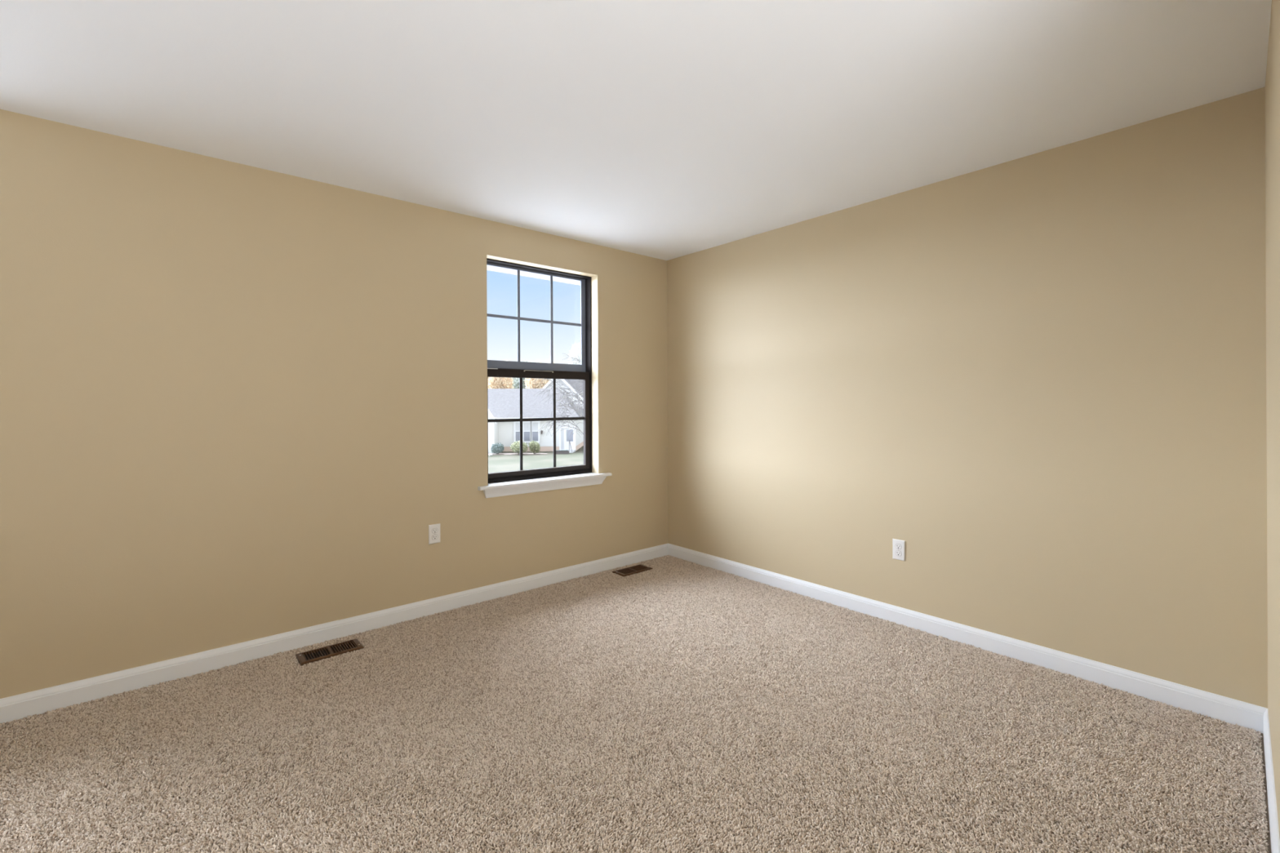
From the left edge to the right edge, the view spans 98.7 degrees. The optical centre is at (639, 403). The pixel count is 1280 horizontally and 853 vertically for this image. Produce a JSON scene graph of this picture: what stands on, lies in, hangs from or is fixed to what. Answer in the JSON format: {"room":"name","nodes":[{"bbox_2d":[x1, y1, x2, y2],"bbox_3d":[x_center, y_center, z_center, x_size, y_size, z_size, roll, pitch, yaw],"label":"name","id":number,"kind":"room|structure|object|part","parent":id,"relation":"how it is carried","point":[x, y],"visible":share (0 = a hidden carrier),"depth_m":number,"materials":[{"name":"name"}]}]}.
{"room":"empty bedroom","nodes":[
{"label":"empty bedroom","id":0,"kind":"room"},
{"bbox_2d":[0,109,668,698],"bbox_3d":[-1.934,0.117,2.832,5.560,2.890,0.165,0,0,-41],"label":"wall","id":1,"kind":"structure","parent":0,"point":[239,403],"depth_m":2.73,"materials":[{"name":"beige paint"}]},
{"bbox_2d":[0,543,668,723],"bbox_3d":[-1.794,1.222,2.829,5.360,0.097,0.014,0,0,-41],"label":"baseboard","id":2,"kind":"structure","parent":1,"relation":"attached to","point":[37,702],"depth_m":2.78,"materials":[{"name":"white paint"}]},
{"bbox_2d":[428,523,440,544],"bbox_3d":[-1.236,0.787,3.312,0.070,0.115,0.008,0,0,-41],"label":"wall outlet","id":3,"kind":"object","parent":1,"relation":"attached to","point":[434,536],"visible":1,"depth_m":3.31,"materials":[{"name":"white plastic"}]},
{"bbox_2d":[431,534,437,539],"bbox_3d":[-1.234,0.806,3.310,0.034,0.028,0.002,0,0,-41],"label":"receptacle","id":4,"kind":"object","parent":3,"relation":"attached to","point":[433,536],"depth_m":3.31,"materials":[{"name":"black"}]},
{"bbox_2d":[431,528,437,533],"bbox_3d":[-1.234,0.767,3.310,0.036,0.030,0.002,0,0,-41],"label":"receptacle","id":5,"kind":"object","parent":3,"relation":"attached to","point":[433,530],"depth_m":3.31,"materials":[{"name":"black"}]},
{"bbox_2d":[486,265,580,285],"bbox_3d":[-1.189,-1.111,3.923,15.000,0.160,0.506,0,0,-41],"label":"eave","id":6,"kind":"object","parent":1,"relation":"attached to","point":[488,267],"depth_m":4.44,"materials":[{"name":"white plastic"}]},
{"bbox_2d":[477,258,612,497],"bbox_3d":[-0.680,-0.176,3.885,1.046,1.564,0.206,0,0,-41],"label":"window","id":7,"kind":"structure","parent":1,"relation":"in","point":[535,480],"depth_m":3.94,"materials":[{"name":"brown metal"}]},
{"bbox_3d":[-0.750,-0.586,3.943,0.864,0.726,0.014,0,0,-41],"label":"sash","id":8,"kind":"part","parent":7,"relation":"part of","materials":[{"name":"clear glass"}]},
{"bbox_3d":[-0.718,0.135,3.909,0.863,0.740,0.031,0,0,-41],"label":"sash","id":9,"kind":"part","parent":7,"relation":"part of","materials":[{"name":"brown metal"}]},
{"bbox_3d":[-0.654,0.539,3.860,1.046,0.022,0.138,0,0,-41],"label":"sill","id":10,"kind":"part","parent":7,"relation":"part of","materials":[{"name":"white paint"}]},
{"bbox_2d":[0,557,1271,852],"bbox_3d":[-0.170,1.409,0.937,5.360,0.291,5.000,0,0,-41],"label":"floor","id":11,"kind":"structure","parent":0,"point":[1268,839],"depth_m":1.83,"materials":[{"name":"brown carpet"}]},
{"bbox_2d":[295,638,364,665],"bbox_3d":[-1.576,1.261,2.799,0.282,0.016,0.136,0,0,-41],"label":"floor vent","id":12,"kind":"object","parent":11,"relation":"in","point":[325,652],"visible":1,"depth_m":2.79,"materials":[{"name":"brown metal"}]},
{"bbox_2d":[612,564,652,576],"bbox_3d":[-0.056,1.254,4.132,0.282,0.016,0.136,0,0,-41],"label":"floor vent","id":13,"kind":"object","parent":11,"relation":"in","point":[638,568],"visible":1,"depth_m":4.12,"materials":[{"name":"brown metal"}]},
{"bbox_2d":[0,555,1269,852],"bbox_3d":[-0.248,1.257,1.970,4.115,0.014,3.314,0,0,-41],"label":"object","id":14,"kind":"structure","parent":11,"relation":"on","point":[474,615],"depth_m":2.02,"materials":[{"name":"beige carpet"}]},
{"bbox_2d":[0,0,1271,260],"bbox_3d":[-0.183,-1.261,0.937,5.360,0.150,5.000,0,0,-41],"label":"ceiling","id":15,"kind":"structure","parent":0,"point":[665,130],"depth_m":2.07,"materials":[{"name":"white paint"}]},
{"bbox_2d":[666,86,1267,708],"bbox_3d":[1.934,0.099,2.747,0.200,2.890,5.400,0,0,-41],"label":"wall","id":16,"kind":"structure","parent":0,"point":[1042,375],"depth_m":2.69,"materials":[{"name":"beige paint"}]},
{"bbox_2d":[892,538,905,560],"bbox_3d":[1.472,0.834,3.129,0.008,0.115,0.070,0,0,-41],"label":"wall outlet","id":17,"kind":"object","parent":16,"relation":"attached to","point":[899,546],"visible":1,"depth_m":3.12,"materials":[{"name":"white plastic"}]},
{"bbox_2d":[895,550,902,555],"bbox_3d":[1.470,0.853,3.127,0.001,0.030,0.036,0,0,-41],"label":"receptacle","id":18,"kind":"object","parent":17,"relation":"attached to","point":[898,553],"depth_m":3.13,"materials":[{"name":"white plastic"}]},
{"bbox_2d":[895,543,902,549],"bbox_3d":[1.469,0.814,3.127,0.002,0.030,0.036,0,0,-41],"label":"receptacle","id":19,"kind":"object","parent":17,"relation":"attached to","point":[898,546],"depth_m":3.13,"materials":[{"name":"white plastic"}]},
{"bbox_2d":[668,543,1266,733],"bbox_3d":[1.302,1.208,3.327,0.012,0.096,3.290,0,0,-41],"label":"baseboard","id":20,"kind":"structure","parent":16,"relation":"attached to","point":[1232,711],"depth_m":2.68,"materials":[{"name":"white paint"}]},
{"bbox_2d":[1265,0,1279,836],"bbox_3d":[0.435,0.106,0.225,5.367,2.890,0.120,0,0,-43],"label":"wall","id":21,"kind":"structure","parent":0,"point":[1272,79],"depth_m":1.64,"materials":[{"name":"beige paint"}]},
{"bbox_2d":[1262,708,1279,852],"bbox_3d":[1.746,1.206,1.512,1.701,0.096,0.012,0,0,-43],"label":"baseboard","id":22,"kind":"structure","parent":21,"relation":"attached to","point":[1272,802],"depth_m":1.68,"materials":[{"name":"white paint"}]},
{"label":"outside","id":23,"kind":"structure","parent":0,"visible":0},
{"bbox_2d":[488,445,583,473],"bbox_3d":[-36.731,4.397,78.398,180.000,0.300,159.790,0,0,-41],"label":"lawn","id":24,"kind":"structure","parent":23,"point":[496,463],"depth_m":39.29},
{"bbox_2d":[488,377,514,388],"bbox_3d":[-19.872,-0.317,76.205,4.260,9.180,4.288,0,0,-41],"label":"tree","id":25,"kind":"object","parent":24,"relation":"on","point":[493,382],"visible":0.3,"depth_m":74.94,"materials":[{"name":"orange plant"}]},
{"bbox_2d":[502,359,515,388],"bbox_3d":[-22.932,-1.689,96.255,5.281,11.950,5.480,0,0,-41],"label":"tree","id":26,"kind":"object","parent":24,"relation":"on","point":[505,359],"visible":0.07,"depth_m":94.91,"materials":[{"name":"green plant"}]},
{"bbox_2d":[488,453,546,454],"bbox_3d":[-10.581,4.108,44.600,6.198,0.030,1.500,0,0,1],"label":"mulch bed","id":27,"kind":"object","parent":24,"relation":"on","point":[488,453],"visible":0.63,"depth_m":44.31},
{"bbox_2d":[490,442,504,453],"bbox_3d":[-11.497,3.646,44.406,1.058,1.018,1.077,0,0,-2],"label":"shrub","id":28,"kind":"object","parent":27,"relation":"on","point":[495,448],"visible":1,"depth_m":44.17,"materials":[{"name":"green plant"}]},
{"bbox_2d":[510,439,528,453],"bbox_3d":[-9.720,3.531,44.221,1.427,1.232,1.488,0,0,-41],"label":"shrub","id":29,"kind":"object","parent":27,"relation":"on","point":[515,446],"visible":0.8,"depth_m":44.02,"materials":[{"name":"green plant"}]},
{"bbox_2d":[528,440,540,453],"bbox_3d":[-8.518,3.561,44.409,0.967,1.154,0.895,0,0,-11],"label":"shrub","id":30,"kind":"object","parent":27,"relation":"on","point":[533,446],"visible":1,"depth_m":44.21,"materials":[{"name":"green plant"}]},
{"bbox_2d":[512,360,529,388],"bbox_3d":[-18.504,-1.463,90.075,5.017,11.456,3.968,0,0,-41],"label":"tree","id":31,"kind":"object","parent":24,"relation":"on","point":[516,384],"visible":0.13,"depth_m":88.65,"materials":[{"name":"green plant"}]},
{"bbox_2d":[488,388,583,453],"bbox_3d":[-10.650,1.149,50.525,11.050,5.950,10.650,0,0,0],"label":"house","id":32,"kind":"structure","parent":24,"relation":"on","point":[503,403],"depth_m":47.00,"materials":[{"name":"white"}]},
{"bbox_3d":[-10.401,1.992,46.950,0.420,0.700,0.020,0,0,0],"label":"pane","id":33,"kind":"part","parent":32,"relation":"part of","materials":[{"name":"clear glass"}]},
{"bbox_3d":[-10.397,2.827,46.960,0.420,0.810,0.020,0,0,0],"label":"pane","id":34,"kind":"part","parent":32,"relation":"part of","materials":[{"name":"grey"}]},
{"bbox_3d":[-9.651,1.989,46.950,0.520,0.700,0.020,0,0,0],"label":"pane","id":35,"kind":"part","parent":32,"relation":"part of","materials":[{"name":"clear glass"}]},
{"bbox_3d":[-9.647,2.824,46.960,0.520,0.810,0.020,0,0,0],"label":"pane","id":36,"kind":"part","parent":32,"relation":"part of","materials":[{"name":"grey glass"}]},
{"bbox_3d":[-8.941,1.986,46.950,0.500,0.700,0.020,0,0,0],"label":"pane","id":37,"kind":"part","parent":32,"relation":"part of","materials":[{"name":"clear glass"}]},
{"bbox_3d":[-8.937,2.821,46.960,0.500,0.810,0.020,0,0,0],"label":"pane","id":38,"kind":"part","parent":32,"relation":"part of","materials":[{"name":"grey glass"}]},
{"bbox_2d":[560,427,564,449],"bbox_3d":[-6.606,3.019,46.950,0.280,1.830,0.060,0,0,0],"label":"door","id":39,"kind":"structure","parent":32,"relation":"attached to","point":[562,431],"depth_m":46.92,"materials":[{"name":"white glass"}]},
{"bbox_2d":[542,378,583,408],"bbox_3d":[-5.254,0.313,64.450,15.250,7.570,9.700,0,0,0],"label":"gable roof","id":40,"kind":"structure","parent":32,"relation":"part of","point":[562,381],"depth_m":60.01,"materials":[{"name":"grey"}]},
{"bbox_3d":[-5.996,3.017,46.930,0.740,1.830,0.060,0,0,0],"label":"door","id":41,"kind":"part","parent":32,"relation":"part of","materials":[{"name":"white"}]},
{"bbox_3d":[-5.987,2.747,46.930,0.560,1.010,0.020,0,0,0],"label":"door pane","id":42,"kind":"part","parent":32,"relation":"part of","materials":[{"name":"grey glass"}]},
{"bbox_2d":[524,377,549,388],"bbox_3d":[-15.249,-0.317,81.634,4.110,9.136,3.732,0,0,-14],"label":"tree","id":43,"kind":"object","parent":24,"relation":"on","point":[531,383],"visible":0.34,"depth_m":80.71,"materials":[{"name":"orange plant"}]},
{"bbox_2d":[533,351,583,437],"bbox_3d":[-2.080,0.856,26.024,5.774,6.668,4.549,0,0,0],"label":"bare tree","id":44,"kind":"object","parent":24,"relation":"on","point":[566,393],"visible":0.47,"depth_m":25.86,"materials":[{"name":"grey plant"}]},
{"bbox_2d":[555,449,568,453],"bbox_3d":[-6.281,3.933,44.600,1.090,0.339,0.400,0,0,0],"label":"planter box","id":45,"kind":"object","parent":24,"relation":"on","point":[557,451],"visible":1,"depth_m":44.40,"materials":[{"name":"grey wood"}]},
{"bbox_2d":[568,342,580,364],"bbox_3d":[-8.799,-2.256,78.135,4.680,12.951,5.786,0,0,-38],"label":"tree","id":46,"kind":"object","parent":24,"relation":"on","point":[576,351],"visible":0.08,"depth_m":77.65,"materials":[{"name":"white plant"}]}
]}

